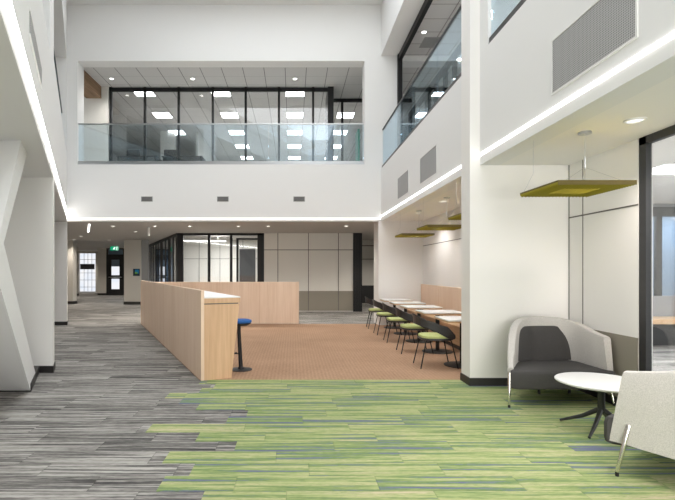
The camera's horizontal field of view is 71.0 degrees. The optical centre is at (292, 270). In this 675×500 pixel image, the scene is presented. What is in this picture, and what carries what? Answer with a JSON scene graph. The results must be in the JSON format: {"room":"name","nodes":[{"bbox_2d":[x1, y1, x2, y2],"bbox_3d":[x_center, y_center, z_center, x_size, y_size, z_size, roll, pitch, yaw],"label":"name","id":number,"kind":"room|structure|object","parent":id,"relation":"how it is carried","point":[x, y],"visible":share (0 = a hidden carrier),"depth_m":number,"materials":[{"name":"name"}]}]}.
{"room":"office atrium","nodes":[
{"label":"office atrium","id":0,"kind":"room"},
{"bbox_2d":[0,0,67,365],"bbox_3d":[-3.598,-3.100,5.107,1.600,9.200,18.475,0,0,-24],"label":"wall","id":1,"kind":"structure","parent":0,"point":[19,120],"depth_m":6.94,"materials":[{"name":"white paint"}]},
{"bbox_2d":[0,320,67,391],"bbox_3d":[-3.525,1.450,5.146,1.466,0.100,18.486,0,0,-24],"label":"baseboard","id":2,"kind":"structure","parent":1,"relation":"attached to","point":[38,369],"depth_m":6.93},
{"bbox_2d":[3,0,67,216],"bbox_3d":[-2.670,-1.516,4.990,0.060,0.036,17.504,0,0,-24],"label":"light strip","id":3,"kind":"object","parent":1,"relation":"attached to","point":[8,3],"visible":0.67,"depth_m":3.62,"materials":[{"name":"white plastic"}]},
{"bbox_2d":[29,7,41,88],"bbox_3d":[-2.401,-2.035,4.402,0.010,0.230,1.249,0,0,-24],"label":"air vent","id":4,"kind":"object","parent":1,"relation":"in","point":[32,34],"visible":1,"depth_m":4.25,"materials":[{"name":"metal"}]},
{"bbox_2d":[54,50,61,114],"bbox_3d":[-4.952,-3.725,9.801,0.060,1.050,6.024,0,0,-24],"label":"glass railing","id":5,"kind":"object","parent":1,"relation":"on","point":[54,50],"visible":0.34,"depth_m":10.41,"materials":[{"name":"white"}]},
{"bbox_2d":[68,240,76,303],"bbox_3d":[-10.590,0.050,21.500,1.244,2.900,0.424,0,0,0],"label":"wall","id":6,"kind":"structure","parent":0,"point":[72,244],"depth_m":21.30,"materials":[{"name":"beige paint"}]},
{"bbox_2d":[77,248,78,295],"bbox_3d":[-13.825,0.050,28.400,1.574,2.900,0.424,0,0,0],"label":"wall","id":7,"kind":"structure","parent":0,"point":[77,248],"depth_m":28.52,"materials":[{"name":"beige paint"}]},
{"bbox_2d":[79,251,97,291],"bbox_3d":[-13.800,0.050,33.400,5.600,2.900,0.400,0,0,0],"label":"wall","id":8,"kind":"structure","parent":0,"point":[96,252],"depth_m":33.20,"materials":[{"name":"beige paint"}]},
{"bbox_2d":[80,253,95,290],"bbox_3d":[-14.550,0.100,33.410,1.200,2.700,0.060,0,0,0],"label":"window","id":9,"kind":"structure","parent":8,"relation":"in","point":[87,276],"depth_m":33.42,"materials":[{"name":"white glass"}]},
{"bbox_2d":[80,264,94,268],"bbox_3d":[-14.580,-0.310,33.330,1.000,0.380,0.060,0,0,0],"label":"plaque","id":10,"kind":"object","parent":9,"relation":"attached to","point":[82,266],"visible":1,"depth_m":33.30,"materials":[{"name":"black metal"}]},
{"bbox_2d":[97,248,105,294],"bbox_3d":[-11.785,0.050,29.200,0.554,2.900,0.424,0,0,0],"label":"wall","id":11,"kind":"structure","parent":0,"point":[101,251],"depth_m":29.00,"materials":[{"name":"beige paint"}]},
{"bbox_2d":[142,240,148,280],"bbox_3d":[-6.650,0.050,21.150,0.300,2.900,0.100,0,0,0],"label":"wall","id":12,"kind":"structure","parent":0,"point":[145,243],"depth_m":21.10,"materials":[{"name":"paint"}]},
{"bbox_2d":[84,86,217,160],"bbox_3d":[-5.394,-4.335,19.548,3.752,2.950,12.730,0,0,28],"label":"wall","id":13,"kind":"structure","parent":0,"point":[96,110],"depth_m":14.80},
{"bbox_2d":[109,86,333,160],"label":"window","id":14,"kind":"structure","parent":13,"relation":"in","point":[330,90],"depth_m":14.84,"materials":[{"name":"black metal"}]},
{"bbox_2d":[157,247,171,281],"bbox_3d":[-5.077,0.050,26.457,6.689,2.900,2.943,0,0,36],"label":"wall","id":15,"kind":"structure","parent":0,"point":[157,247],"depth_m":27.20,"materials":[{"name":"clear glass"}]},
{"bbox_2d":[174,240,256,281],"bbox_3d":[-3.250,0.050,19.550,4.500,2.900,4.100,0,0,0],"label":"wall","id":16,"kind":"structure","parent":0,"point":[195,252],"depth_m":21.50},
{"bbox_2d":[149,233,177,281],"bbox_3d":[-6.431,0.050,22.300,0.100,2.900,10.711,0,0,-24],"label":"window","id":17,"kind":"structure","parent":16,"relation":"in","point":[152,247],"depth_m":20.80,"materials":[{"name":"black metal"}]},
{"bbox_2d":[68,223,373,250],"bbox_3d":[-3.000,-1.500,23.960,30.000,0.200,21.080,0,0,0],"label":"ceiling","id":18,"kind":"structure","parent":0,"point":[100,235],"depth_m":15.85,"materials":[{"name":"paint"}]},
{"bbox_2d":[184,239,225,241],"bbox_3d":[-3.600,-1.284,18.590,1.923,0.228,0.076,0,0,-18],"label":"lamp","id":19,"kind":"object","parent":18,"relation":"hanging from","point":[184,239],"visible":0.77,"depth_m":18.64,"materials":[{"name":"white plastic"}]},
{"bbox_2d":[184,240,225,241],"bbox_3d":[-3.600,-1.185,18.590,1.923,0.030,0.076,0,0,-18],"label":"diffuser","id":20,"kind":"object","parent":19,"relation":"attached to","point":[184,240],"depth_m":18.67,"materials":[{"name":"white plastic"}]},
{"bbox_2d":[84,68,361,160],"bbox_3d":[-4.530,-5.905,20.210,14.940,0.190,13.580,0,0,0],"label":"ceiling","id":21,"kind":"structure","parent":0,"point":[195,107],"depth_m":16.70,"materials":[{"name":"tile"}]},
{"bbox_2d":[84,70,100,97],"bbox_3d":[-6.265,-5.617,14.110,0.470,0.375,1.360,0,0,0],"label":"wooden beam","id":22,"kind":"structure","parent":21,"relation":"attached to","point":[92,89],"depth_m":14.22,"materials":[{"name":"brown wood"}]},
{"bbox_2d":[133,92,155,96],"bbox_3d":[-4.860,-5.803,15.300,0.640,0.014,0.640,0,0,0],"label":"ceiling light panel","id":23,"kind":"object","parent":21,"relation":"attached to","point":[138,94],"visible":0.59,"depth_m":15.44,"materials":[{"name":"white plastic"}]},
{"bbox_2d":[151,112,172,117],"bbox_3d":[-4.860,-5.803,17.500,0.640,0.014,0.640,0,0,0],"label":"ceiling light panel","id":24,"kind":"object","parent":21,"relation":"attached to","point":[156,114],"visible":1,"depth_m":17.41,"materials":[{"name":"white plastic"}]},
{"bbox_2d":[167,130,185,134],"bbox_3d":[-4.860,-5.803,19.700,0.640,0.014,0.640,0,0,0],"label":"ceiling light panel","id":25,"kind":"object","parent":21,"relation":"attached to","point":[182,132],"visible":0.66,"depth_m":19.68,"materials":[{"name":"white plastic"}]},
{"bbox_2d":[210,92,231,96],"bbox_3d":[-2.360,-5.803,15.300,0.640,0.014,0.640,0,0,0],"label":"ceiling light panel","id":26,"kind":"object","parent":21,"relation":"attached to","point":[216,94],"visible":0.49,"depth_m":15.44,"materials":[{"name":"white plastic"}]},
{"bbox_2d":[220,112,238,117],"bbox_3d":[-2.360,-5.803,17.500,0.640,0.014,0.640,0,0,0],"label":"ceiling light panel","id":27,"kind":"object","parent":21,"relation":"attached to","point":[223,114],"visible":1,"depth_m":17.41,"materials":[{"name":"white plastic"}]},
{"bbox_2d":[228,130,244,134],"bbox_3d":[-2.360,-5.803,19.700,0.640,0.014,0.640,0,0,0],"label":"ceiling light panel","id":28,"kind":"object","parent":21,"relation":"attached to","point":[231,132],"visible":0.9,"depth_m":19.68,"materials":[{"name":"white plastic"}]},
{"bbox_2d":[235,144,249,147],"bbox_3d":[-2.360,-5.803,21.900,0.640,0.014,0.640,0,0,0],"label":"ceiling light panel","id":29,"kind":"object","parent":21,"relation":"attached to","point":[236,145],"visible":1,"depth_m":21.80,"materials":[{"name":"white plastic"}]},
{"bbox_2d":[287,144,300,147],"bbox_3d":[0.065,-5.803,21.900,0.640,0.014,0.640,0,0,0],"label":"ceiling light panel","id":30,"kind":"object","parent":21,"relation":"attached to","point":[288,145],"visible":1,"depth_m":21.71,"materials":[{"name":"white plastic"}]},
{"bbox_2d":[288,145,300,147],"bbox_3d":[0.065,-5.802,21.900,0.600,0.008,0.600,0,0,0],"label":"diffuser","id":31,"kind":"object","parent":30,"relation":"attached to","point":[289,146],"depth_m":21.89,"materials":[{"name":"white plastic"}]},
{"bbox_2d":[287,130,301,134],"bbox_3d":[0.065,-5.803,19.700,0.640,0.014,0.640,0,0,0],"label":"ceiling light panel","id":32,"kind":"object","parent":21,"relation":"attached to","point":[289,132],"visible":1,"depth_m":19.68,"materials":[{"name":"white plastic"}]},
{"bbox_2d":[286,112,303,117],"bbox_3d":[0.065,-5.803,17.500,0.640,0.014,0.640,0,0,0],"label":"ceiling light panel","id":33,"kind":"object","parent":21,"relation":"attached to","point":[288,114],"visible":1,"depth_m":17.41,"materials":[{"name":"white plastic"}]},
{"bbox_2d":[285,92,304,96],"bbox_3d":[0.065,-5.803,15.300,0.640,0.014,0.640,0,0,0],"label":"ceiling light panel","id":34,"kind":"object","parent":21,"relation":"attached to","point":[287,94],"visible":0.66,"depth_m":15.44,"materials":[{"name":"white plastic"}]},
{"bbox_2d":[334,130,347,134],"bbox_3d":[1.950,-5.803,19.700,0.640,0.014,0.640,0,0,0],"label":"ceiling light panel","id":35,"kind":"object","parent":21,"relation":"attached to","point":[336,132],"visible":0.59,"depth_m":19.68,"materials":[{"name":"white plastic"}]},
{"bbox_2d":[336,112,354,117],"bbox_3d":[1.950,-5.803,17.500,0.640,0.014,0.640,0,0,0],"label":"ceiling light panel","id":36,"kind":"object","parent":21,"relation":"attached to","point":[345,114],"visible":1,"depth_m":17.41,"materials":[{"name":"white plastic"}]},
{"bbox_2d":[67,0,382,4],"bbox_3d":[-1.000,-7.580,4.930,18.000,0.440,16.349,0,0,0],"label":"ceiling","id":37,"kind":"structure","parent":0,"point":[69,2],"depth_m":12.88,"materials":[{"name":"white paint"}]},
{"bbox_2d":[67,5,460,324],"bbox_3d":[2.575,-3.100,13.375,18.850,9.200,0.750,0,0,0],"label":"wall","id":38,"kind":"structure","parent":0,"point":[98,36],"depth_m":13.00,"materials":[{"name":"white paint"}]},
{"bbox_2d":[141,196,152,201],"bbox_3d":[-4.040,-1.990,12.992,0.320,0.140,0.014,0,0,0],"label":"air vent","id":39,"kind":"object","parent":38,"relation":"in","point":[143,198],"visible":1,"depth_m":12.99,"materials":[{"name":"metal"}]},
{"bbox_2d":[54,221,378,222],"bbox_3d":[-2.317,-1.373,13.210,9.365,0.017,0.460,0,0,0],"label":"trim","id":40,"kind":"structure","parent":38,"relation":"attached to","point":[54,221],"depth_m":12.98,"materials":[{"name":"paint"}]},
{"bbox_2d":[78,123,363,163],"bbox_3d":[-1.995,-3.525,13.060,7.930,1.150,0.060,0,0,0],"label":"glass railing","id":41,"kind":"object","parent":38,"relation":"attached to","point":[79,162],"visible":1,"depth_m":13.03,"materials":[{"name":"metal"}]},
{"bbox_2d":[217,196,228,201],"bbox_3d":[-1.940,-1.990,12.992,0.320,0.140,0.014,0,0,0],"label":"air vent","id":42,"kind":"object","parent":38,"relation":"in","point":[219,198],"visible":1,"depth_m":12.99,"materials":[{"name":"metal"}]},
{"bbox_2d":[68,218,380,218],"bbox_3d":[-1.905,-1.445,12.994,8.650,0.040,0.012,0,0,0],"label":"light strip","id":43,"kind":"object","parent":38,"relation":"attached to","point":[68,218],"visible":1,"depth_m":12.99,"materials":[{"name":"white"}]},
{"bbox_2d":[293,196,304,201],"bbox_3d":[0.170,-1.990,12.992,0.320,0.140,0.014,0,0,0],"label":"air vent","id":44,"kind":"object","parent":38,"relation":"in","point":[295,198],"visible":1,"depth_m":12.99,"materials":[{"name":"metal"}]},
{"bbox_2d":[264,233,352,311],"bbox_3d":[0.575,0.050,17.468,3.290,2.900,0.165,0,0,0],"label":"wall","id":45,"kind":"structure","parent":0,"point":[285,254],"depth_m":17.40,"materials":[{"name":"beige paint"}]},
{"bbox_2d":[178,233,263,281],"bbox_3d":[-2.680,0.050,17.450,3.220,2.900,0.100,0,0,0],"label":"window","id":46,"kind":"structure","parent":45,"relation":"in","point":[260,236],"depth_m":17.40,"materials":[{"name":"black metal"}]},
{"bbox_2d":[308,233,338,310],"bbox_3d":[0.575,0.035,17.387,3.290,2.870,0.025,0,0,0],"label":"trim","id":47,"kind":"structure","parent":45,"relation":"attached to","point":[308,233],"depth_m":17.37,"materials":[{"name":"black metal"}]},
{"bbox_2d":[353,233,361,311],"bbox_3d":[2.385,0.050,17.442,0.330,2.900,0.215,0,0,0],"label":"column","id":48,"kind":"structure","parent":45,"relation":"in","point":[357,237],"depth_m":17.35,"materials":[{"name":"black metal"}]},
{"bbox_2d":[0,291,674,499],"bbox_3d":[-5.000,1.550,16.500,34.000,0.100,39.000,0,0,0],"label":"floor","id":49,"kind":"structure","parent":0,"point":[79,433],"depth_m":4.91,"materials":[{"name":"grey carpet"}]},
{"bbox_2d":[0,140,34,389],"bbox_3d":[-3.090,0.060,5.020,0.352,2.880,3.662,0,0,-24],"label":"column","id":50,"kind":"structure","parent":49,"relation":"on","point":[17,371],"depth_m":4.63,"materials":[{"name":"white paint"}]},
{"bbox_2d":[124,240,141,304],"bbox_3d":[-7.175,0.050,21.060,0.774,2.900,0.144,0,0,0],"label":"pier","id":51,"kind":"object","parent":49,"relation":"on","point":[132,248],"visible":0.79,"depth_m":21.00,"materials":[{"name":"beige paint"}]},
{"bbox_2d":[133,269,139,275],"bbox_3d":[-6.990,0.060,20.980,0.300,0.320,0.019,0,0,0],"label":"wall sign","id":52,"kind":"object","parent":51,"relation":"attached to","point":[136,272],"visible":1,"depth_m":20.98,"materials":[{"name":"blue plastic"}]},
{"bbox_2d":[156,282,298,323],"bbox_3d":[-2.075,0.903,13.439,4.490,1.186,0.222,0,0,0],"label":"wooden screen","id":53,"kind":"object","parent":49,"relation":"on","point":[260,302],"visible":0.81,"depth_m":13.33,"materials":[{"name":"brown wood"}]},
{"bbox_2d":[239,249,254,281],"bbox_3d":[-2.085,0.250,21.460,0.730,2.500,0.040,0,0,0],"label":"wall screen","id":54,"kind":"object","parent":49,"relation":"on","point":[246,256],"visible":0.64,"depth_m":21.44,"materials":[{"name":"grey glass"}]},
{"bbox_2d":[145,324,674,499],"bbox_3d":[-0.340,1.498,7.311,7.920,0.004,11.978,0,0,0],"label":"carpet","id":55,"kind":"structure","parent":49,"relation":"on","point":[296,439],"depth_m":4.33,"materials":[{"name":"green carpet"}]},
{"bbox_2d":[141,280,239,380],"bbox_3d":[-2.529,0.880,9.989,0.561,1.231,7.599,0,0,-24],"label":"counter","id":56,"kind":"object","parent":55,"relation":"on","point":[198,327],"visible":1,"depth_m":6.84,"materials":[{"name":"brown wood"}]},
{"bbox_2d":[204,291,239,297],"bbox_3d":[-2.467,0.367,9.907,0.515,0.015,7.399,0,0,-24],"label":"countertop","id":57,"kind":"structure","parent":56,"relation":"on","point":[207,294],"depth_m":6.91,"materials":[{"name":"white laminate"}]},
{"bbox_2d":[232,318,251,371],"bbox_3d":[-0.790,1.112,7.130,0.340,0.768,0.340,0,0,0],"label":"bar stool","id":58,"kind":"object","parent":55,"relation":"on","point":[241,321],"visible":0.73,"depth_m":7.10,"materials":[{"name":"black metal"}]},
{"bbox_2d":[365,297,390,328],"bbox_3d":[2.212,1.083,12.361,0.643,0.830,0.556,0,0,2],"label":"dining chair","id":59,"kind":"object","parent":55,"relation":"on","point":[367,300],"visible":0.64,"depth_m":12.16,"materials":[{"name":"black plastic"}]},
{"bbox_2d":[372,299,401,334],"bbox_3d":[2.212,1.083,11.160,0.643,0.830,0.556,0,0,-1],"label":"dining chair","id":60,"kind":"object","parent":55,"relation":"on","point":[375,303],"visible":0.57,"depth_m":10.96,"materials":[{"name":"black plastic"}]},
{"bbox_2d":[380,299,412,328],"bbox_3d":[2.715,1.121,12.400,0.730,0.750,0.660,0,0,0],"label":"cafe table","id":61,"kind":"object","parent":55,"relation":"on","point":[384,300],"visible":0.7,"depth_m":12.30,"materials":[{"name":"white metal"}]},
{"bbox_2d":[382,303,414,342],"bbox_3d":[2.212,1.083,9.961,0.643,0.830,0.556,0,0,2],"label":"dining chair","id":62,"kind":"object","parent":55,"relation":"on","point":[386,308],"visible":0.62,"depth_m":9.76,"materials":[{"name":"black plastic"}]},
{"bbox_2d":[389,301,425,334],"bbox_3d":[2.715,1.121,11.200,0.730,0.750,0.660,0,0,0],"label":"cafe table","id":63,"kind":"object","parent":55,"relation":"on","point":[390,302],"visible":0.81,"depth_m":11.13,"materials":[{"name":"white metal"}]},
{"bbox_2d":[395,307,433,353],"bbox_3d":[2.212,1.083,8.681,0.643,0.830,0.556,0,0,1],"label":"dining chair","id":64,"kind":"object","parent":55,"relation":"on","point":[408,326],"visible":0.63,"depth_m":8.47,"materials":[{"name":"black plastic"}]},
{"bbox_2d":[400,305,442,342],"bbox_3d":[2.715,1.121,10.000,0.730,0.750,0.660,0,0,0],"label":"cafe table","id":65,"kind":"object","parent":55,"relation":"on","point":[418,307],"visible":0.76,"depth_m":9.88,"materials":[{"name":"white laminate"}]},
{"bbox_2d":[407,284,460,349],"bbox_3d":[3.335,0.928,9.725,0.510,1.136,6.490,0,0,0],"label":"bench","id":66,"kind":"object","parent":55,"relation":"on","point":[449,298],"visible":0.19,"depth_m":10.81,"materials":[{"name":"brown wood"}]},
{"bbox_2d":[412,313,458,368],"bbox_3d":[2.212,1.083,7.410,0.643,0.830,0.556,0,0,0],"label":"dining chair","id":67,"kind":"object","parent":55,"relation":"on","point":[440,332],"visible":0.99,"depth_m":7.19,"materials":[{"name":"black plastic"}]},
{"bbox_2d":[415,310,460,353],"bbox_3d":[2.715,1.121,8.720,0.730,0.750,0.660,0,0,0],"label":"cafe table","id":68,"kind":"object","parent":55,"relation":"on","point":[436,350],"visible":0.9,"depth_m":8.65,"materials":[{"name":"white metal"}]},
{"bbox_2d":[435,316,460,368],"bbox_3d":[2.715,1.121,7.450,0.730,0.750,0.660,0,0,0],"label":"cafe table","id":69,"kind":"object","parent":55,"relation":"on","point":[448,319],"visible":0.43,"depth_m":7.43,"materials":[{"name":"white laminate"}]},
{"bbox_2d":[507,316,615,407],"bbox_3d":[2.966,1.029,5.530,1.223,0.934,0.841,0,0,0],"label":"lounge chair","id":70,"kind":"object","parent":55,"relation":"on","point":[539,348],"visible":0.94,"depth_m":5.58,"materials":[{"name":"grey fabric"}]},
{"bbox_2d":[518,326,570,360],"bbox_3d":[3.033,0.883,5.801,0.801,0.405,0.207,0,0,-8],"label":"cushion","id":71,"kind":"object","parent":70,"relation":"on","point":[535,343],"depth_m":5.75,"materials":[{"name":"grey fabric"}]},
{"bbox_2d":[510,360,615,389],"bbox_3d":[2.953,1.191,5.480,1.155,0.210,0.740,0,0,0],"label":"seat cushion","id":72,"kind":"object","parent":70,"relation":"on","point":[524,374],"depth_m":5.14,"materials":[{"name":"grey fabric"}]},
{"bbox_2d":[554,372,621,438],"bbox_3d":[2.900,1.263,4.420,0.776,0.461,0.776,0,0,0],"label":"coffee table","id":73,"kind":"object","parent":55,"relation":"on","point":[602,383],"visible":0.72,"depth_m":4.40,"materials":[{"name":"white laminate"}]},
{"bbox_2d":[604,371,674,476],"bbox_3d":[3.036,1.029,3.504,1.223,0.934,0.841,0,0,-34],"label":"lounge chair","id":74,"kind":"object","parent":55,"relation":"on","point":[643,418],"visible":1,"depth_m":3.31,"materials":[{"name":"grey fabric"}]},
{"bbox_2d":[604,414,637,448],"bbox_3d":[3.020,1.191,3.554,1.155,0.210,0.740,0,0,-34],"label":"seat cushion","id":75,"kind":"object","parent":74,"relation":"on","point":[617,429],"depth_m":3.44,"materials":[{"name":"grey fabric"}]},
{"bbox_2d":[653,316,674,345],"bbox_3d":[8.100,1.230,9.650,3.800,0.540,0.600,0,0,0],"label":"window bench","id":76,"kind":"object","parent":49,"relation":"on","point":[663,326],"visible":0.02,"depth_m":9.45,"materials":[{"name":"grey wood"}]},
{"bbox_2d":[362,240,373,303],"bbox_3d":[4.200,0.050,21.300,3.600,2.900,0.200,0,0,0],"label":"wall","id":77,"kind":"structure","parent":0,"point":[367,251],"depth_m":21.20,"materials":[{"name":"grey paint"}]},
{"bbox_2d":[362,285,373,302],"bbox_3d":[3.275,1.050,21.185,0.950,0.800,0.030,0,0,0],"label":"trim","id":78,"kind":"structure","parent":77,"relation":"attached to","point":[367,290],"depth_m":21.17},
{"bbox_2d":[349,0,460,160],"bbox_3d":[7.470,-6.025,12.000,9.060,0.150,30.000,0,0,0],"label":"ceiling","id":79,"kind":"structure","parent":0,"point":[440,13],"depth_m":12.68,"materials":[{"name":"tile"}]},
{"bbox_2d":[419,37,443,47],"bbox_3d":[3.600,-5.942,12.225,0.500,0.015,0.550,0,0,0],"label":"ceiling vent","id":80,"kind":"object","parent":79,"relation":"in","point":[428,42],"visible":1,"depth_m":12.21,"materials":[{"name":"metal"}]},
{"bbox_2d":[439,85,449,97],"bbox_3d":[6.750,-4.375,12.000,4.100,3.150,30.000,0,0,0],"label":"wall","id":81,"kind":"structure","parent":0,"point":[440,86],"depth_m":15.00,"materials":[{"name":"white paint"}]},
{"bbox_2d":[408,42,460,133],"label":"window","id":82,"kind":"structure","parent":81,"relation":"in","point":[452,60],"depth_m":13.10,"materials":[{"name":"black metal"}]},
{"bbox_2d":[461,0,568,377],"bbox_3d":[3.030,-3.100,6.293,1.440,9.200,0.315,0,0,0],"label":"wall","id":83,"kind":"structure","parent":0,"point":[515,248],"depth_m":6.13,"materials":[{"name":"beige paint"}]},
{"bbox_2d":[381,0,674,220],"bbox_3d":[2.690,-4.540,5.000,0.500,6.320,16.000,0,0,0],"label":"wall","id":84,"kind":"structure","parent":0,"point":[515,66],"depth_m":5.20,"materials":[{"name":"white paint"}]},
{"bbox_2d":[397,168,408,199],"bbox_3d":[2.435,-1.905,10.425,0.010,0.510,1.050,0,0,0],"label":"air vent","id":85,"kind":"object","parent":84,"relation":"in","point":[402,180],"visible":1,"depth_m":10.36,"materials":[{"name":"metal"}]},
{"bbox_2d":[397,0,432,146],"bbox_3d":[2.940,-4.405,4.990,0.120,3.110,15.980,0,0,0],"label":"trim","id":86,"kind":"structure","parent":84,"relation":"attached to","point":[427,3],"depth_m":12.81,"materials":[{"name":"black metal"}]},
{"bbox_2d":[381,165,460,216],"bbox_3d":[2.449,-1.514,9.725,0.042,0.032,6.530,0,0,0],"label":"light strip","id":87,"kind":"object","parent":84,"relation":"attached to","point":[459,167],"visible":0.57,"depth_m":8.51,"materials":[{"name":"white plastic"}]},
{"bbox_2d":[382,5,460,166],"bbox_3d":[2.480,-3.370,9.705,0.060,1.080,6.490,0,0,0],"label":"glass railing","id":88,"kind":"object","parent":84,"relation":"attached to","point":[459,8],"visible":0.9,"depth_m":8.61,"materials":[{"name":"white"}]},
{"bbox_2d":[420,143,436,184],"bbox_3d":[2.435,-1.905,8.490,0.010,0.510,1.060,0,0,0],"label":"air vent","id":89,"kind":"object","parent":84,"relation":"in","point":[428,161],"visible":1,"depth_m":8.45,"materials":[{"name":"metal"}]},
{"bbox_2d":[489,0,525,42],"bbox_3d":[2.480,-3.370,1.485,0.060,1.080,8.770,0,0,0],"label":"glass railing","id":90,"kind":"object","parent":84,"relation":"attached to","point":[521,2],"visible":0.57,"depth_m":5.37,"materials":[{"name":"white"}]},
{"bbox_2d":[479,31,674,155],"bbox_3d":[2.449,-1.514,1.565,0.042,0.032,9.130,0,0,0],"label":"light strip","id":91,"kind":"object","parent":84,"relation":"attached to","point":[671,35],"visible":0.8,"depth_m":3.80,"materials":[{"name":"white plastic"}]},
{"bbox_2d":[551,0,637,95],"bbox_3d":[2.435,-1.910,3.875,0.010,0.520,1.110,0,0,0],"label":"air vent","id":92,"kind":"object","parent":84,"relation":"in","point":[605,27],"visible":1,"depth_m":3.83,"materials":[{"name":"metal"}]},
{"bbox_2d":[391,75,674,220],"bbox_3d":[3.100,-1.490,5.000,1.300,0.220,16.000,0,0,0],"label":"ceiling","id":93,"kind":"structure","parent":0,"point":[656,103],"depth_m":4.79,"materials":[{"name":"paint"}]},
{"bbox_2d":[395,210,434,237],"bbox_3d":[2.770,-1.083,10.747,0.720,0.594,0.726,0,0,0],"label":"acoustic panel","id":94,"kind":"object","parent":93,"relation":"hanging from","point":[410,234],"visible":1,"depth_m":10.48,"materials":[{"name":"fabric"}]},
{"bbox_2d":[417,197,460,230],"bbox_3d":[2.770,-1.083,8.797,0.720,0.594,0.726,0,0,0],"label":"acoustic panel","id":95,"kind":"object","parent":93,"relation":"hanging from","point":[425,227],"visible":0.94,"depth_m":8.73,"materials":[{"name":"fabric"}]},
{"bbox_2d":[448,213,460,219],"bbox_3d":[2.770,-1.083,6.947,0.720,0.594,0.726,0,0,0],"label":"acoustic panel","id":96,"kind":"object","parent":93,"relation":"hanging from","point":[457,216],"visible":0.06,"depth_m":7.06,"materials":[{"name":"fabric"}]},
{"bbox_2d":[520,130,636,196],"bbox_3d":[2.790,-1.083,4.667,0.720,0.594,0.726,0,0,0],"label":"acoustic panel","id":97,"kind":"object","parent":93,"relation":"hanging from","point":[559,188],"visible":1,"depth_m":4.55,"materials":[{"name":"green fabric"}]},
{"bbox_2d":[623,117,646,123],"bbox_3d":[3.130,-1.374,4.300,0.180,0.012,0.180,0,0,0],"label":"recessed light","id":98,"kind":"object","parent":93,"relation":"in","point":[637,119],"visible":1,"depth_m":4.30,"materials":[{"name":"white plastic"}]},
{"bbox_2d":[423,139,652,396],"bbox_3d":[3.669,0.050,8.950,0.162,2.900,8.100,0,0,0],"label":"wall","id":99,"kind":"structure","parent":0,"point":[610,238],"depth_m":5.43,"materials":[{"name":"beige paint"}]},
{"bbox_2d":[460,372,617,405],"bbox_3d":[2.949,1.448,5.671,1.302,0.105,1.582,0,0,0],"label":"baseboard","id":100,"kind":"structure","parent":99,"relation":"attached to","point":[469,381],"depth_m":6.12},
{"bbox_2d":[568,160,637,323],"bbox_3d":[3.596,-0.340,5.515,0.008,2.080,1.230,0,0,0],"label":"trim","id":101,"kind":"structure","parent":99,"relation":"attached to","point":[582,215],"depth_m":5.83,"materials":[{"name":"grey metal"}]},
{"bbox_2d":[639,125,674,370],"bbox_3d":[3.630,0.060,0.945,0.060,2.880,7.890,0,0,0],"label":"window","id":102,"kind":"structure","parent":99,"relation":"in","point":[645,143],"depth_m":4.79,"materials":[{"name":"black metal"}]},
{"bbox_2d":[653,135,674,203],"bbox_3d":[7.880,-1.490,3.650,8.240,0.120,13.300,0,0,0],"label":"ceiling","id":103,"kind":"structure","parent":0,"point":[663,150],"depth_m":7.11,"materials":[{"name":"paint"}]},
{"bbox_2d":[653,164,674,173],"bbox_3d":[5.750,-1.424,6.600,1.540,0.012,0.640,0,0,0],"label":"ceiling light panel","id":104,"kind":"object","parent":103,"relation":"attached to","point":[666,168],"visible":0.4,"depth_m":6.57,"materials":[{"name":"white plastic"}]},
{"bbox_2d":[653,204,674,315],"bbox_3d":[7.875,0.035,10.050,8.250,2.930,0.100,0,0,0],"label":"wall","id":105,"kind":"structure","parent":0,"point":[662,305],"depth_m":10.00,"materials":[{"name":"white paint"},{"name":"dark metal frame"}]},
{"bbox_2d":[653,207,674,295],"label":"window","id":106,"kind":"structure","parent":105,"relation":"in","point":[658,212],"depth_m":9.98,"materials":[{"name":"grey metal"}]},
{"bbox_3d":[0.000,-2.755,12.000,24.000,0.210,30.000,0,0,0],"label":"floor","id":107,"kind":"structure","parent":0,"visible":0},
{"bbox_2d":[127,149,139,155],"bbox_3d":[-5.292,-3.460,15.897,0.603,1.200,0.628,0,0,6],"label":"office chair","id":108,"kind":"object","parent":107,"relation":"on","point":[136,152],"visible":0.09,"depth_m":15.68,"materials":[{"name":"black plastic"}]},
{"bbox_2d":[116,156,161,160],"bbox_3d":[-5.000,-3.270,15.320,1.300,0.820,0.600,0,0,0],"label":"office desk","id":109,"kind":"object","parent":107,"relation":"on","point":[119,158],"visible":0.43,"depth_m":15.25,"materials":[{"name":"black plastic"}]},
{"bbox_2d":[164,149,176,155],"bbox_3d":[-4.072,-3.460,15.903,0.603,1.200,0.628,0,0,-7],"label":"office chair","id":110,"kind":"object","parent":107,"relation":"on","point":[167,152],"visible":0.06,"depth_m":15.68,"materials":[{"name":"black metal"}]},
{"bbox_2d":[162,156,205,160],"bbox_3d":[-3.550,-3.270,15.320,1.300,0.820,0.600,0,0,0],"label":"office desk","id":111,"kind":"object","parent":107,"relation":"on","point":[165,158],"visible":0.43,"depth_m":15.25,"materials":[{"name":"black plastic"}]},
{"bbox_2d":[355,129,359,160],"bbox_3d":[2.130,-3.730,15.500,0.060,1.740,0.600,0,0,0],"label":"screen","id":112,"kind":"object","parent":107,"relation":"on","point":[357,135],"visible":0.64,"depth_m":15.30,"materials":[{"name":"glass"}]},
{"bbox_2d":[334,98,411,160],"bbox_3d":[2.640,-4.335,15.865,2.720,2.950,0.070,0,0,0],"label":"window frame","id":113,"kind":"structure","parent":107,"relation":"on","point":[336,100],"depth_m":15.83,"materials":[{"name":"black metal"}]},
{"bbox_3d":[-7.200,0.050,29.200,6.424,2.900,0.424,0,0,0],"label":"wall","id":114,"kind":"structure","parent":0,"visible":0},
{"bbox_2d":[106,248,123,294],"bbox_3d":[-10.960,0.050,29.055,1.120,2.900,0.190,0,0,0],"label":"door","id":115,"kind":"structure","parent":114,"relation":"in","point":[114,259],"depth_m":29.03,"materials":[{"name":"black metal"}]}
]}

